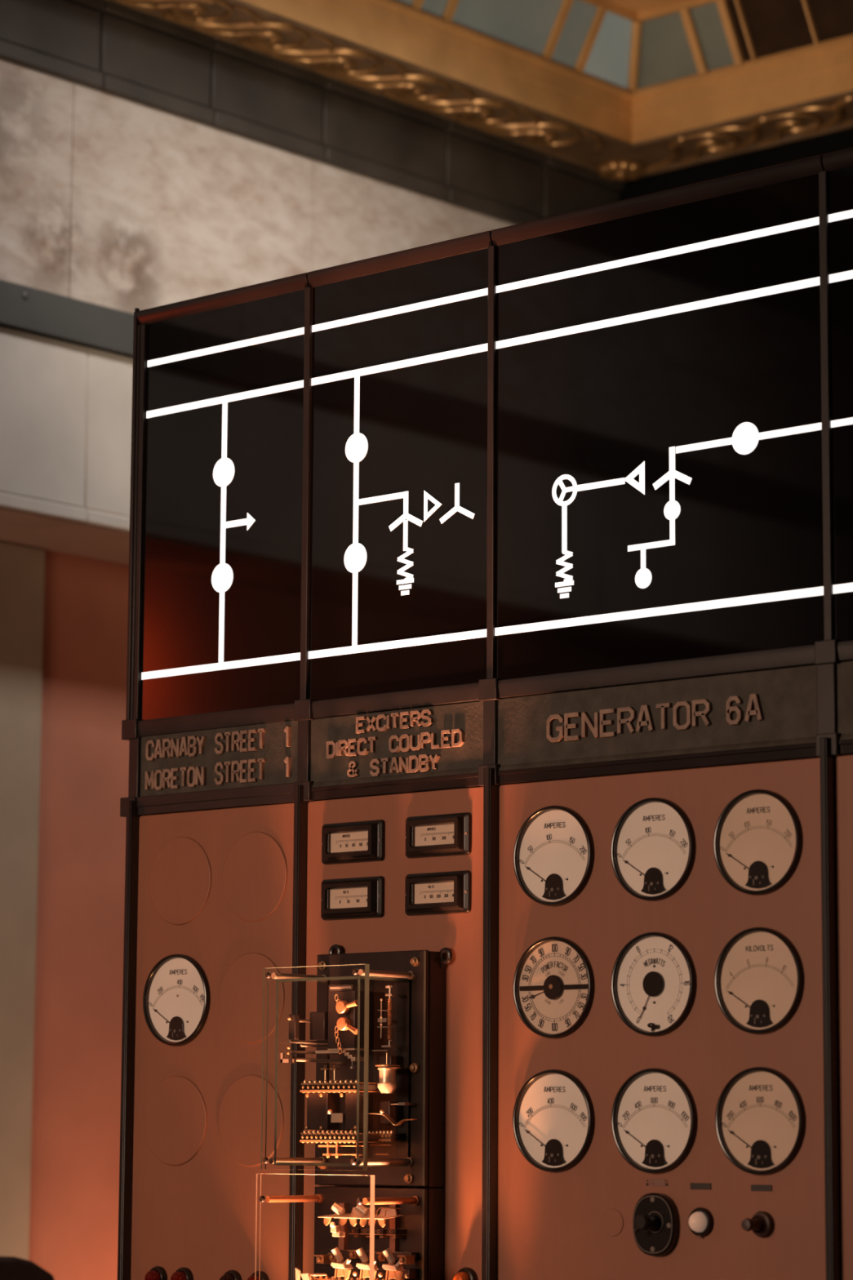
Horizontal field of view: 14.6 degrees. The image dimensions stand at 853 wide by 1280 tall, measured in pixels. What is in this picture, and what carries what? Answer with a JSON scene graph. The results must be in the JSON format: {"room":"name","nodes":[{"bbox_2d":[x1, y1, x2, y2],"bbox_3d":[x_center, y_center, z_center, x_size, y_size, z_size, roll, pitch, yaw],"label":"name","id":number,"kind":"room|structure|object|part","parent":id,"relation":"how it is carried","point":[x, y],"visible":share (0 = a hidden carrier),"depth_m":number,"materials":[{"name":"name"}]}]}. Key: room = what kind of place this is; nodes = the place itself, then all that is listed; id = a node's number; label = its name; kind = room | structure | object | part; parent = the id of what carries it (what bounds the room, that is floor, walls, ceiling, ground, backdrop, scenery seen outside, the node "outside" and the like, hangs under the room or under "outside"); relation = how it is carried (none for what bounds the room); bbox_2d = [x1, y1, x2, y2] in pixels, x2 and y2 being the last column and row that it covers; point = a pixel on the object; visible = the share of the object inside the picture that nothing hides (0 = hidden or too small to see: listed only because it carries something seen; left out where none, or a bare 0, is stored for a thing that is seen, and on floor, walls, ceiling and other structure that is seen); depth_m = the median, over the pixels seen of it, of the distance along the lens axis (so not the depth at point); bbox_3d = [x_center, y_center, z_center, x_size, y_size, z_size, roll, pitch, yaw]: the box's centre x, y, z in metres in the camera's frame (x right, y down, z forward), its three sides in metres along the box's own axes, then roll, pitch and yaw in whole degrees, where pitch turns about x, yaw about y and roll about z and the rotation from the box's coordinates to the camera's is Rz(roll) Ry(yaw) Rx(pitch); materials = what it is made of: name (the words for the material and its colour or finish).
{"room":"electrical room","nodes":[
{"label":"electrical room","id":0,"kind":"room"},
{"bbox_2d":[28,549,128,1279],"bbox_3d":[-3.386,1.004,7.147,0.105,3.338,11.175,-7,-11,41],"label":"wall","id":1,"kind":"structure","parent":0,"point":[84,766],"depth_m":9.80,"materials":[{"name":"paint"}]},
{"bbox_2d":[0,541,45,1260],"bbox_3d":[-1.792,1.270,8.849,0.032,3.338,1.968,-7,-11,41],"label":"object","id":2,"kind":"structure","parent":1,"relation":"in","point":[22,567],"depth_m":9.62,"materials":[{"name":"beige paint"}]},
{"bbox_2d":[0,58,514,531],"bbox_3d":[-3.077,-1.318,7.232,0.112,1.273,11.175,-7,-11,41],"label":"wall","id":3,"kind":"structure","parent":0,"point":[107,200],"depth_m":9.62,"materials":[{"name":"stone"}]},
{"bbox_2d":[0,506,129,564],"bbox_3d":[-3.232,-0.668,7.269,0.490,0.008,11.175,-7,-11,41],"label":"trim","id":4,"kind":"structure","parent":3,"relation":"attached to","point":[16,526],"depth_m":9.62,"materials":[{"name":"paint"}]},
{"bbox_2d":[0,279,133,358],"bbox_3d":[-3.072,-1.255,7.217,0.128,0.124,11.175,-7,-11,41],"label":"trim","id":5,"kind":"structure","parent":3,"relation":"attached to","point":[24,308],"depth_m":9.43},
{"bbox_2d":[0,0,623,224],"bbox_3d":[-3.068,-2.087,7.343,0.125,0.281,11.175,-7,-11,41],"label":"trim","id":6,"kind":"structure","parent":3,"relation":"attached to","point":[108,46],"depth_m":10.22,"materials":[{"name":"stone"}]},
{"bbox_2d":[240,0,852,143],"bbox_3d":[-0.408,-2.671,4.869,6.735,0.179,10.900,-7,-11,41],"label":"trim","id":7,"kind":"structure","parent":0,"point":[423,38],"depth_m":10.63,"materials":[{"name":"paint"}]},
{"bbox_2d":[617,127,852,200],"bbox_3d":[3.115,0.536,9.018,7.500,4.897,0.100,-7,-11,41],"label":"wall","id":8,"kind":"structure","parent":0,"point":[841,140],"depth_m":11.14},
{"bbox_2d":[106,0,852,177],"bbox_3d":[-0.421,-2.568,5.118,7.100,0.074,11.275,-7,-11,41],"label":"trim","id":9,"kind":"structure","parent":8,"relation":"attached to","point":[654,151],"depth_m":10.74,"materials":[{"name":"gold metal"}]},
{"bbox_2d":[595,160,647,181],"bbox_3d":[0.660,-1.587,11.329,0.180,0.054,0.180,-7,-11,41],"label":"trim","id":10,"kind":"structure","parent":8,"relation":"attached to","point":[614,170],"depth_m":11.29,"materials":[{"name":"gold metal"}]},
{"bbox_3d":[-0.380,-3.162,5.174,7.200,0.100,11.275,-7,-11,41],"label":"ceiling","id":11,"kind":"structure","parent":0,"visible":0},
{"bbox_2d":[580,0,715,22],"bbox_3d":[-0.401,-3.056,4.845,6.620,0.206,10.785,-7,-11,41],"label":"trim","id":12,"kind":"structure","parent":11,"relation":"attached to","point":[637,11],"depth_m":10.87,"materials":[{"name":"paint"}]},
{"bbox_2d":[411,0,744,93],"bbox_3d":[1.583,-2.341,8.216,5.231,0.215,3.196,-7,-11,41],"label":"trim","id":13,"kind":"structure","parent":12,"relation":"attached to","point":[636,33],"depth_m":10.83,"materials":[{"name":"paint"}]},
{"bbox_2d":[397,0,413,5],"bbox_3d":[-0.217,-2.086,10.034,0.112,0.199,0.635,-7,-11,41],"label":"window","id":14,"kind":"structure","parent":13,"relation":"attached to","point":[406,2],"depth_m":10.27,"materials":[{"name":"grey glass"}]},
{"bbox_2d":[421,0,448,17],"bbox_3d":[0.040,-2.041,10.322,0.112,0.199,0.143,-7,-11,41],"label":"window","id":15,"kind":"structure","parent":13,"relation":"attached to","point":[437,7],"depth_m":10.35,"materials":[{"name":"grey glass"}]},
{"bbox_2d":[451,0,563,55],"bbox_3d":[0.249,-2.005,10.556,0.112,0.199,0.487,-7,-11,41],"label":"pane","id":16,"kind":"structure","parent":13,"relation":"attached to","point":[526,24],"depth_m":10.60,"materials":[{"name":"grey glass"}]},
{"bbox_2d":[551,0,597,68],"bbox_3d":[0.465,-1.967,10.797,0.112,0.199,0.166,-7,-11,41],"label":"window","id":17,"kind":"structure","parent":13,"relation":"attached to","point":[580,16],"depth_m":10.81,"materials":[{"name":"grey glass"}]},
{"bbox_2d":[583,11,631,88],"bbox_3d":[0.616,-1.941,10.966,0.112,0.199,0.289,-7,-11,41],"label":"window","id":18,"kind":"structure","parent":13,"relation":"attached to","point":[608,60],"depth_m":10.96,"materials":[{"name":"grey glass"}]},
{"bbox_2d":[637,11,698,88],"bbox_3d":[0.769,-1.940,10.971,0.300,0.199,0.112,-7,-11,41],"label":"pane","id":19,"kind":"structure","parent":13,"relation":"attached to","point":[666,55],"depth_m":10.96,"materials":[{"name":"glass"}]},
{"bbox_2d":[689,1,734,71],"bbox_3d":[0.937,-1.960,10.825,0.146,0.199,0.112,-7,-11,41],"label":"window","id":20,"kind":"structure","parent":13,"relation":"attached to","point":[707,20],"depth_m":10.83,"materials":[{"name":"grey glass"}]},
{"bbox_2d":[726,0,852,62],"bbox_3d":[1.566,-2.034,10.254,1.559,0.206,0.126,-7,-11,41],"label":"window","id":21,"kind":"structure","parent":13,"relation":"attached to","point":[774,26],"depth_m":10.65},
{"bbox_3d":[0.336,2.246,3.691,10.000,0.100,11.275,-7,-11,41],"label":"floor","id":22,"kind":"structure","parent":0,"visible":0},
{"bbox_2d":[0,1256,54,1279],"bbox_3d":[-1.453,2.148,7.884,0.560,1.318,1.890,-7,-11,41],"label":"bench","id":23,"kind":"object","parent":22,"relation":"on","point":[11,1268],"visible":1,"depth_m":8.70,"materials":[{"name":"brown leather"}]},
{"bbox_2d":[117,147,852,1279],"bbox_3d":[0.471,0.868,6.566,2.708,3.480,0.446,-7,-11,41],"label":"frame","id":24,"kind":"object","parent":22,"relation":"on","point":[826,654],"visible":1,"depth_m":6.77,"materials":[{"name":"metal"}]},
{"bbox_3d":[-0.649,1.498,7.200,0.016,2.310,0.046,-7,-11,41],"label":"post","id":25,"kind":"part","parent":24,"relation":"part of","materials":[{"name":"black metal"}]},
{"bbox_2d":[130,802,293,1279],"bbox_3d":[-0.449,1.368,7.056,0.497,2.027,0.022,-7,-11,41],"label":"panel","id":26,"kind":"object","parent":24,"relation":"attached to","point":[215,886],"visible":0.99,"depth_m":7.12,"materials":[{"name":"paint"}]},
{"bbox_2d":[144,1266,167,1279],"bbox_3d":[-0.584,1.366,7.145,0.052,0.052,0.035,-7,-11,41],"label":"lamp","id":27,"kind":"object","parent":26,"relation":"attached to","point":[160,1273],"visible":1,"depth_m":7.14,"materials":[{"name":"red glass"}]},
{"bbox_2d":[142,954,210,1045],"bbox_3d":[-0.541,0.777,7.212,0.198,0.198,0.013,-7,-11,41],"label":"round gauge","id":28,"kind":"object","parent":26,"relation":"attached to","point":[176,997],"visible":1,"depth_m":7.22},
{"bbox_2d":[170,1266,193,1279],"bbox_3d":[-0.525,1.359,7.093,0.052,0.052,0.035,-7,-11,41],"label":"lamp","id":29,"kind":"object","parent":26,"relation":"attached to","point":[183,1273],"visible":1,"depth_m":7.08,"materials":[{"name":"red glass"}]},
{"bbox_2d":[219,1269,241,1279],"bbox_3d":[-0.416,1.347,6.998,0.052,0.052,0.035,-7,-11,41],"label":"lamp","id":30,"kind":"object","parent":26,"relation":"attached to","point":[231,1274],"visible":1,"depth_m":6.99,"materials":[{"name":"glass"}]},
{"bbox_2d":[247,1271,269,1279],"bbox_3d":[-0.356,1.339,6.945,0.052,0.052,0.035,-7,-11,41],"label":"lamp","id":31,"kind":"object","parent":26,"relation":"attached to","point":[264,1276],"visible":0.79,"depth_m":6.94,"materials":[{"name":"red glass"}]},
{"bbox_3d":[-0.448,0.345,7.213,0.517,0.040,0.027,-7,-11,41],"label":"rail","id":32,"kind":"part","parent":24,"relation":"part of","materials":[{"name":"metal"}]},
{"bbox_3d":[-0.447,0.176,7.238,0.517,0.038,0.028,-7,-11,41],"label":"rail","id":33,"kind":"part","parent":24,"relation":"part of","materials":[{"name":"metal"}]},
{"bbox_2d":[140,720,297,796],"bbox_3d":[-0.447,0.258,7.223,0.489,0.134,0.027,-7,-11,41],"label":"name plate","id":34,"kind":"object","parent":24,"relation":"attached to","point":[266,753],"visible":1,"depth_m":7.21,"materials":[{"name":"grey metal"}]},
{"bbox_3d":[-0.448,-0.749,7.388,0.538,0.033,0.040,-7,-11,41],"label":"rail","id":35,"kind":"part","parent":24,"relation":"part of","materials":[{"name":"metal"}]},
{"bbox_2d":[139,288,304,720],"bbox_3d":[-0.443,-0.288,7.306,0.504,0.915,0.014,-7,-11,41],"label":"diagram","id":36,"kind":"object","parent":24,"relation":"attached to","point":[222,541],"visible":1,"depth_m":7.30,"materials":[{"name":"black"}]},
{"bbox_3d":[-0.265,1.450,6.865,0.017,2.310,0.046,-7,-11,41],"label":"post","id":37,"kind":"part","parent":24,"relation":"part of","materials":[{"name":"black metal"}]},
{"bbox_2d":[302,786,483,1279],"bbox_3d":[-0.060,1.319,6.718,0.508,2.027,0.018,-7,-11,41],"label":"panel","id":38,"kind":"object","parent":24,"relation":"attached to","point":[462,933],"visible":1,"depth_m":6.75,"materials":[{"name":"paint"}]},
{"bbox_2d":[254,1173,444,1279],"bbox_3d":[-0.141,1.310,6.623,0.343,0.495,0.232,-7,-11,41],"label":"relay","id":39,"kind":"object","parent":38,"relation":"attached to","point":[372,1233],"visible":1,"depth_m":6.63,"materials":[{"name":"gold metal"}]},
{"bbox_3d":[-0.267,1.127,6.737,0.020,0.017,0.154,-7,-11,41],"label":"stand off rod","id":40,"kind":"part","parent":39,"relation":"part of","materials":[{"name":"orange metal"}]},
{"bbox_3d":[-0.222,1.266,6.562,0.310,0.425,0.013,-7,-11,41],"label":"clear plate","id":41,"kind":"part","parent":39,"relation":"part of","materials":[{"name":"clear glass"}]},
{"bbox_3d":[-0.183,1.143,6.666,0.034,0.020,0.063,-7,-11,41],"label":"contact plate","id":42,"kind":"part","parent":39,"relation":"part of","materials":[{"name":"silver metal"}]},
{"bbox_3d":[-0.135,1.137,6.624,0.075,0.020,0.063,-7,-11,41],"label":"contact plate","id":43,"kind":"part","parent":39,"relation":"part of","materials":[{"name":"silver metal"}]},
{"bbox_3d":[-0.086,1.130,6.580,0.053,0.020,0.063,-7,-11,41],"label":"contact plate","id":44,"kind":"part","parent":39,"relation":"part of","materials":[{"name":"silver metal"}]},
{"bbox_3d":[-0.069,1.102,6.564,0.020,0.017,0.154,-7,-11,41],"label":"stand off rod","id":45,"kind":"part","parent":39,"relation":"part of","materials":[{"name":"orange metal"}]},
{"bbox_2d":[320,875,384,919],"bbox_3d":[-0.158,0.533,6.901,0.173,0.085,0.026,-7,-11,41],"label":"meter","id":46,"kind":"object","parent":38,"relation":"attached to","point":[363,897],"visible":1,"depth_m":6.89,"materials":[{"name":"black plastic"}]},
{"bbox_2d":[321,819,385,864],"bbox_3d":[-0.157,0.418,6.918,0.173,0.085,0.026,-7,-11,41],"label":"meter","id":47,"kind":"object","parent":38,"relation":"attached to","point":[355,842],"visible":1,"depth_m":6.91,"materials":[{"name":"black plastic"}]},
{"bbox_2d":[260,944,452,1186],"bbox_3d":[-0.145,0.847,6.699,0.336,0.492,0.232,-7,-11,41],"label":"relay","id":48,"kind":"object","parent":38,"relation":"attached to","point":[376,1108],"visible":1,"depth_m":6.68,"materials":[{"name":"metal"}]},
{"bbox_3d":[-0.260,1.051,6.743,0.018,0.016,0.154,-7,-11,41],"label":"corner rod","id":49,"kind":"part","parent":48,"relation":"part of","materials":[{"name":"metal"}]},
{"bbox_3d":[-0.258,0.686,6.798,0.018,0.016,0.154,-7,-11,41],"label":"corner rod","id":50,"kind":"part","parent":48,"relation":"part of","materials":[{"name":"metal"}]},
{"bbox_3d":[-0.252,0.876,6.762,0.006,0.370,0.152,-7,-11,41],"label":"glass","id":51,"kind":"part","parent":48,"relation":"part of","materials":[{"name":"clear glass"}]},
{"bbox_3d":[-0.242,0.769,6.744,0.007,0.006,0.070,-8,-12,44],"label":"bracket rod","id":52,"kind":"part","parent":48,"relation":"part of","materials":[{"name":"metal"}]},
{"bbox_3d":[-0.230,0.813,6.748,0.120,0.007,0.006,7,-11,-39],"label":"bracket rod","id":53,"kind":"part","parent":48,"relation":"part of","materials":[{"name":"metal"}]},
{"bbox_3d":[-0.226,0.840,6.730,0.136,0.024,0.034,4,-9,-24],"label":"contact arm","id":54,"kind":"part","parent":48,"relation":"part of","materials":[{"name":"metal"}]},
{"bbox_3d":[-0.216,0.821,6.747,0.101,0.006,0.005,8,-12,-42],"label":"bracket rod","id":55,"kind":"part","parent":48,"relation":"part of","materials":[{"name":"metal"}]},
{"bbox_3d":[-0.222,0.849,6.627,0.278,0.401,0.014,-7,-11,41],"label":"glass","id":56,"kind":"part","parent":48,"relation":"part of","materials":[{"name":"clear glass"}]},
{"bbox_3d":[-0.176,0.768,6.677,0.021,0.120,0.002,-7,-11,41],"label":"link chain","id":57,"kind":"part","parent":48,"relation":"part of","materials":[{"name":"gold metal"}]},
{"bbox_3d":[-0.169,1.046,6.662,0.217,0.006,0.152,-7,-11,41],"label":"glass","id":58,"kind":"part","parent":48,"relation":"part of","materials":[{"name":"clear glass"}]},
{"bbox_3d":[-0.167,0.685,6.716,0.217,0.006,0.152,-7,-11,41],"label":"glass","id":59,"kind":"part","parent":48,"relation":"part of","materials":[{"name":"clear glass"}]},
{"bbox_3d":[-0.090,0.756,6.672,0.005,0.080,0.005,4,-9,-26],"label":"guide rod","id":60,"kind":"part","parent":48,"relation":"part of","materials":[{"name":"metal"}]},
{"bbox_3d":[-0.087,0.782,6.687,0.047,0.084,0.017,-7,-11,41],"label":"cross lever","id":61,"kind":"part","parent":48,"relation":"part of","materials":[{"name":"metal"}]},
{"bbox_3d":[-0.084,0.855,6.615,0.006,0.370,0.152,-7,-11,41],"label":"glass","id":62,"kind":"part","parent":48,"relation":"part of","materials":[{"name":"clear glass"}]},
{"bbox_3d":[-0.081,1.029,6.586,0.018,0.016,0.154,-7,-11,41],"label":"corner rod","id":63,"kind":"part","parent":48,"relation":"part of","materials":[{"name":"metal"}]},
{"bbox_3d":[-0.079,0.664,6.641,0.018,0.016,0.154,-7,-11,41],"label":"corner rod","id":64,"kind":"part","parent":48,"relation":"part of","materials":[{"name":"metal"}]},
{"bbox_2d":[377,1082,397,1093],"bbox_3d":[-0.078,0.891,6.640,0.039,0.021,0.039,-7,-11,41],"label":"cup","id":65,"kind":"object","parent":48,"relation":"on","point":[384,1087],"depth_m":6.62,"materials":[{"name":"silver metal"}]},
{"bbox_3d":[-0.077,0.837,6.647,0.050,0.031,0.050,1,-9,-3],"label":"dashpot lid","id":66,"kind":"part","parent":48,"relation":"part of","materials":[{"name":"gold metal"}]},
{"bbox_3d":[-0.065,0.753,6.684,0.024,0.124,0.049,-7,-11,41],"label":"spring post","id":67,"kind":"part","parent":48,"relation":"part of","materials":[{"name":"metal"}]},
{"bbox_2d":[404,870,471,915],"bbox_3d":[0.018,0.511,6.747,0.173,0.085,0.026,-7,-11,41],"label":"meter","id":68,"kind":"object","parent":38,"relation":"attached to","point":[437,892],"visible":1,"depth_m":6.74,"materials":[{"name":"black plastic"}]},
{"bbox_2d":[405,812,471,857],"bbox_3d":[0.019,0.395,6.764,0.173,0.085,0.026,-7,-11,41],"label":"meter","id":69,"kind":"object","parent":38,"relation":"attached to","point":[442,834],"visible":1,"depth_m":6.75,"materials":[{"name":"black plastic"}]},
{"bbox_2d":[453,1266,477,1279],"bbox_3d":[0.071,1.262,6.575,0.052,0.052,0.035,-7,-11,41],"label":"lamp","id":70,"kind":"object","parent":38,"relation":"attached to","point":[469,1273],"visible":1,"depth_m":6.57,"materials":[{"name":"orange glass"}]},
{"bbox_3d":[-0.059,0.127,6.898,0.520,0.038,0.028,-7,-11,41],"label":"rail","id":71,"kind":"part","parent":24,"relation":"part of","materials":[{"name":"metal"}]},
{"bbox_2d":[310,701,483,787],"bbox_3d":[-0.059,0.219,6.883,0.489,0.150,0.026,-7,-11,41],"label":"name plate","id":72,"kind":"object","parent":24,"relation":"attached to","point":[446,740],"visible":1,"depth_m":6.87,"materials":[{"name":"metal"}]},
{"bbox_3d":[-0.059,0.303,6.872,0.520,0.026,0.027,-7,-11,41],"label":"rail","id":73,"kind":"part","parent":24,"relation":"part of","materials":[{"name":"metal"}]},
{"bbox_2d":[308,248,488,701],"bbox_3d":[-0.056,-0.336,6.967,0.509,0.915,0.014,-7,-11,41],"label":"diagram","id":74,"kind":"object","parent":24,"relation":"attached to","point":[398,569],"visible":1,"depth_m":6.96,"materials":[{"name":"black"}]},
{"bbox_3d":[-0.050,-0.798,7.040,0.516,0.033,0.040,-7,-11,41],"label":"rail","id":75,"kind":"part","parent":24,"relation":"part of","materials":[{"name":"metal"}]},
{"bbox_3d":[0.128,1.400,6.520,0.020,2.310,0.046,-7,-11,41],"label":"post","id":76,"kind":"part","parent":24,"relation":"part of","materials":[{"name":"black metal"}]},
{"bbox_3d":[0.444,0.064,6.458,0.822,0.038,0.028,-7,-11,41],"label":"rail","id":77,"kind":"part","parent":24,"relation":"part of","materials":[{"name":"metal"}]},
{"bbox_2d":[497,664,817,770],"bbox_3d":[0.438,0.157,6.447,0.784,0.150,0.026,-7,-11,41],"label":"name plate","id":78,"kind":"object","parent":24,"relation":"attached to","point":[778,707],"visible":1,"depth_m":6.43,"materials":[{"name":"grey metal"}]},
{"bbox_3d":[0.452,-0.861,6.600,0.820,0.033,0.040,-7,-11,41],"label":"rail","id":79,"kind":"part","parent":24,"relation":"part of","materials":[{"name":"metal"}]},
{"bbox_3d":[0.443,0.239,6.432,0.822,0.026,0.027,-7,-11,41],"label":"rail","id":80,"kind":"part","parent":24,"relation":"part of","materials":[{"name":"metal"}]},
{"bbox_2d":[494,173,824,679],"bbox_3d":[0.446,-0.399,6.527,0.813,0.915,0.014,-7,-11,41],"label":"diagram","id":81,"kind":"object","parent":24,"relation":"attached to","point":[659,491],"visible":1,"depth_m":6.51,"materials":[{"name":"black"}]},
{"bbox_2d":[497,757,826,1279],"bbox_3d":[0.423,1.253,6.257,0.796,2.027,0.075,-7,-11,41],"label":"panel","id":82,"kind":"object","parent":24,"relation":"attached to","point":[575,1223],"depth_m":6.34,"materials":[{"name":"paint"}]},
{"bbox_2d":[512,1069,594,1172],"bbox_3d":[0.245,0.933,6.484,0.198,0.198,0.013,-7,-11,41],"label":"round gauge","id":83,"kind":"object","parent":82,"relation":"attached to","point":[553,1114],"visible":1,"depth_m":6.49},
{"bbox_2d":[512,936,594,1038],"bbox_3d":[0.247,0.678,6.522,0.198,0.198,0.013,-7,-11,41],"label":"round gauge","id":84,"kind":"object","parent":82,"relation":"attached to","point":[553,984],"visible":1,"depth_m":6.52},
{"bbox_2d":[513,805,594,906],"bbox_3d":[0.248,0.424,6.560,0.198,0.198,0.013,-7,-11,41],"label":"round gauge","id":85,"kind":"object","parent":82,"relation":"attached to","point":[553,851],"visible":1,"depth_m":6.56},
{"bbox_2d":[610,797,695,901],"bbox_3d":[0.433,0.401,6.399,0.198,0.198,0.013,-7,-11,41],"label":"round gauge","id":86,"kind":"object","parent":82,"relation":"attached to","point":[653,845],"visible":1,"depth_m":6.40},
{"bbox_2d":[610,932,696,1036],"bbox_3d":[0.431,0.655,6.361,0.198,0.198,0.013,-7,-11,41],"label":"round gauge","id":87,"kind":"object","parent":82,"relation":"attached to","point":[653,984],"visible":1,"depth_m":6.36},
{"bbox_2d":[611,1067,697,1173],"bbox_3d":[0.430,0.910,6.322,0.198,0.198,0.013,-7,-11,41],"label":"round gauge","id":88,"kind":"object","parent":82,"relation":"attached to","point":[654,1115],"visible":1,"depth_m":6.33},
{"bbox_2d":[632,1192,679,1256],"bbox_3d":[0.418,1.098,6.273,0.100,0.117,0.060,-7,-11,41],"label":"switch","id":89,"kind":"object","parent":82,"relation":"attached to","point":[655,1220],"visible":1,"depth_m":6.27,"materials":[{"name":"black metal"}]},
{"bbox_3d":[0.411,1.096,6.267,0.036,0.036,0.043,-7,-11,41],"label":"knob","id":90,"kind":"part","parent":89,"relation":"part of","materials":[{"name":"black plastic"}]},
{"bbox_2d":[646,1178,667,1186],"bbox_3d":[0.435,1.025,6.307,0.050,0.014,0.003,-7,-11,41],"label":"label","id":91,"kind":"object","parent":82,"relation":"attached to","point":[653,1182],"visible":1,"depth_m":6.31,"materials":[{"name":"metal"}]},
{"bbox_2d":[688,1207,713,1238],"bbox_3d":[0.504,1.085,6.217,0.054,0.057,0.032,-7,-11,41],"label":"lamp","id":92,"kind":"object","parent":82,"relation":"attached to","point":[700,1220],"visible":1,"depth_m":6.21,"materials":[{"name":"beige glass"}]},
{"bbox_3d":[0.512,1.020,6.238,0.048,0.012,0.004,-7,-11,41],"label":"label strip","id":93,"kind":"part","parent":82,"relation":"part of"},
{"bbox_3d":[0.601,1.070,6.115,0.048,0.048,0.058,-7,-11,41],"label":"push button","id":94,"kind":"part","parent":82,"relation":"part of","materials":[{"name":"black plastic"}]},
{"bbox_2d":[713,789,802,895],"bbox_3d":[0.617,0.377,6.237,0.198,0.198,0.013,-7,-11,41],"label":"round gauge","id":95,"kind":"object","parent":82,"relation":"attached to","point":[757,837],"visible":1,"depth_m":6.24},
{"bbox_2d":[714,927,804,1034],"bbox_3d":[0.616,0.632,6.199,0.198,0.198,0.013,-7,-11,41],"label":"round gauge","id":96,"kind":"object","parent":82,"relation":"attached to","point":[759,976],"visible":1,"depth_m":6.20},
{"bbox_2d":[715,1066,805,1175],"bbox_3d":[0.614,0.887,6.161,0.198,0.198,0.013,-7,-11,41],"label":"round gauge","id":97,"kind":"object","parent":82,"relation":"attached to","point":[760,1117],"visible":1,"depth_m":6.16},
{"bbox_3d":[0.617,1.009,6.147,0.047,0.011,0.004,-7,-11,41],"label":"label strip","id":98,"kind":"part","parent":82,"relation":"part of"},
{"bbox_3d":[0.737,1.324,5.987,0.017,2.310,0.046,-7,-11,41],"label":"post","id":99,"kind":"part","parent":24,"relation":"part of","materials":[{"name":"black metal"}]},
{"bbox_3d":[1.067,-0.939,6.063,0.814,0.033,0.040,-7,-11,41],"label":"rail","id":100,"kind":"part","parent":24,"relation":"part of","materials":[{"name":"metal"}]},
{"bbox_2d":[828,166,852,641],"bbox_3d":[1.056,-0.476,5.994,0.796,0.915,0.013,-7,-11,41],"label":"diagram","id":101,"kind":"object","parent":24,"relation":"attached to","point":[840,180],"visible":1,"depth_m":6.24,"materials":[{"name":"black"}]},
{"bbox_2d":[835,755,852,1279],"bbox_3d":[1.054,1.179,5.743,0.806,2.027,0.018,-7,-11,41],"label":"panel","id":102,"kind":"object","parent":24,"relation":"attached to","point":[843,764],"visible":1,"depth_m":6.08,"materials":[{"name":"paint"}]},
{"bbox_2d":[836,661,852,740],"bbox_3d":[1.059,0.079,5.907,0.795,0.150,0.023,-7,-11,41],"label":"name plate","id":103,"kind":"object","parent":24,"relation":"attached to","point":[844,669],"visible":1,"depth_m":6.15,"materials":[{"name":"grey metal"}]},
{"bbox_3d":[1.058,-0.013,5.921,0.817,0.038,0.028,-7,-11,41],"label":"rail","id":104,"kind":"part","parent":24,"relation":"part of","materials":[{"name":"metal"}]},
{"bbox_3d":[1.058,0.163,5.895,0.817,0.026,0.027,-7,-11,41],"label":"rail","id":105,"kind":"part","parent":24,"relation":"part of","materials":[{"name":"metal"}]}
]}

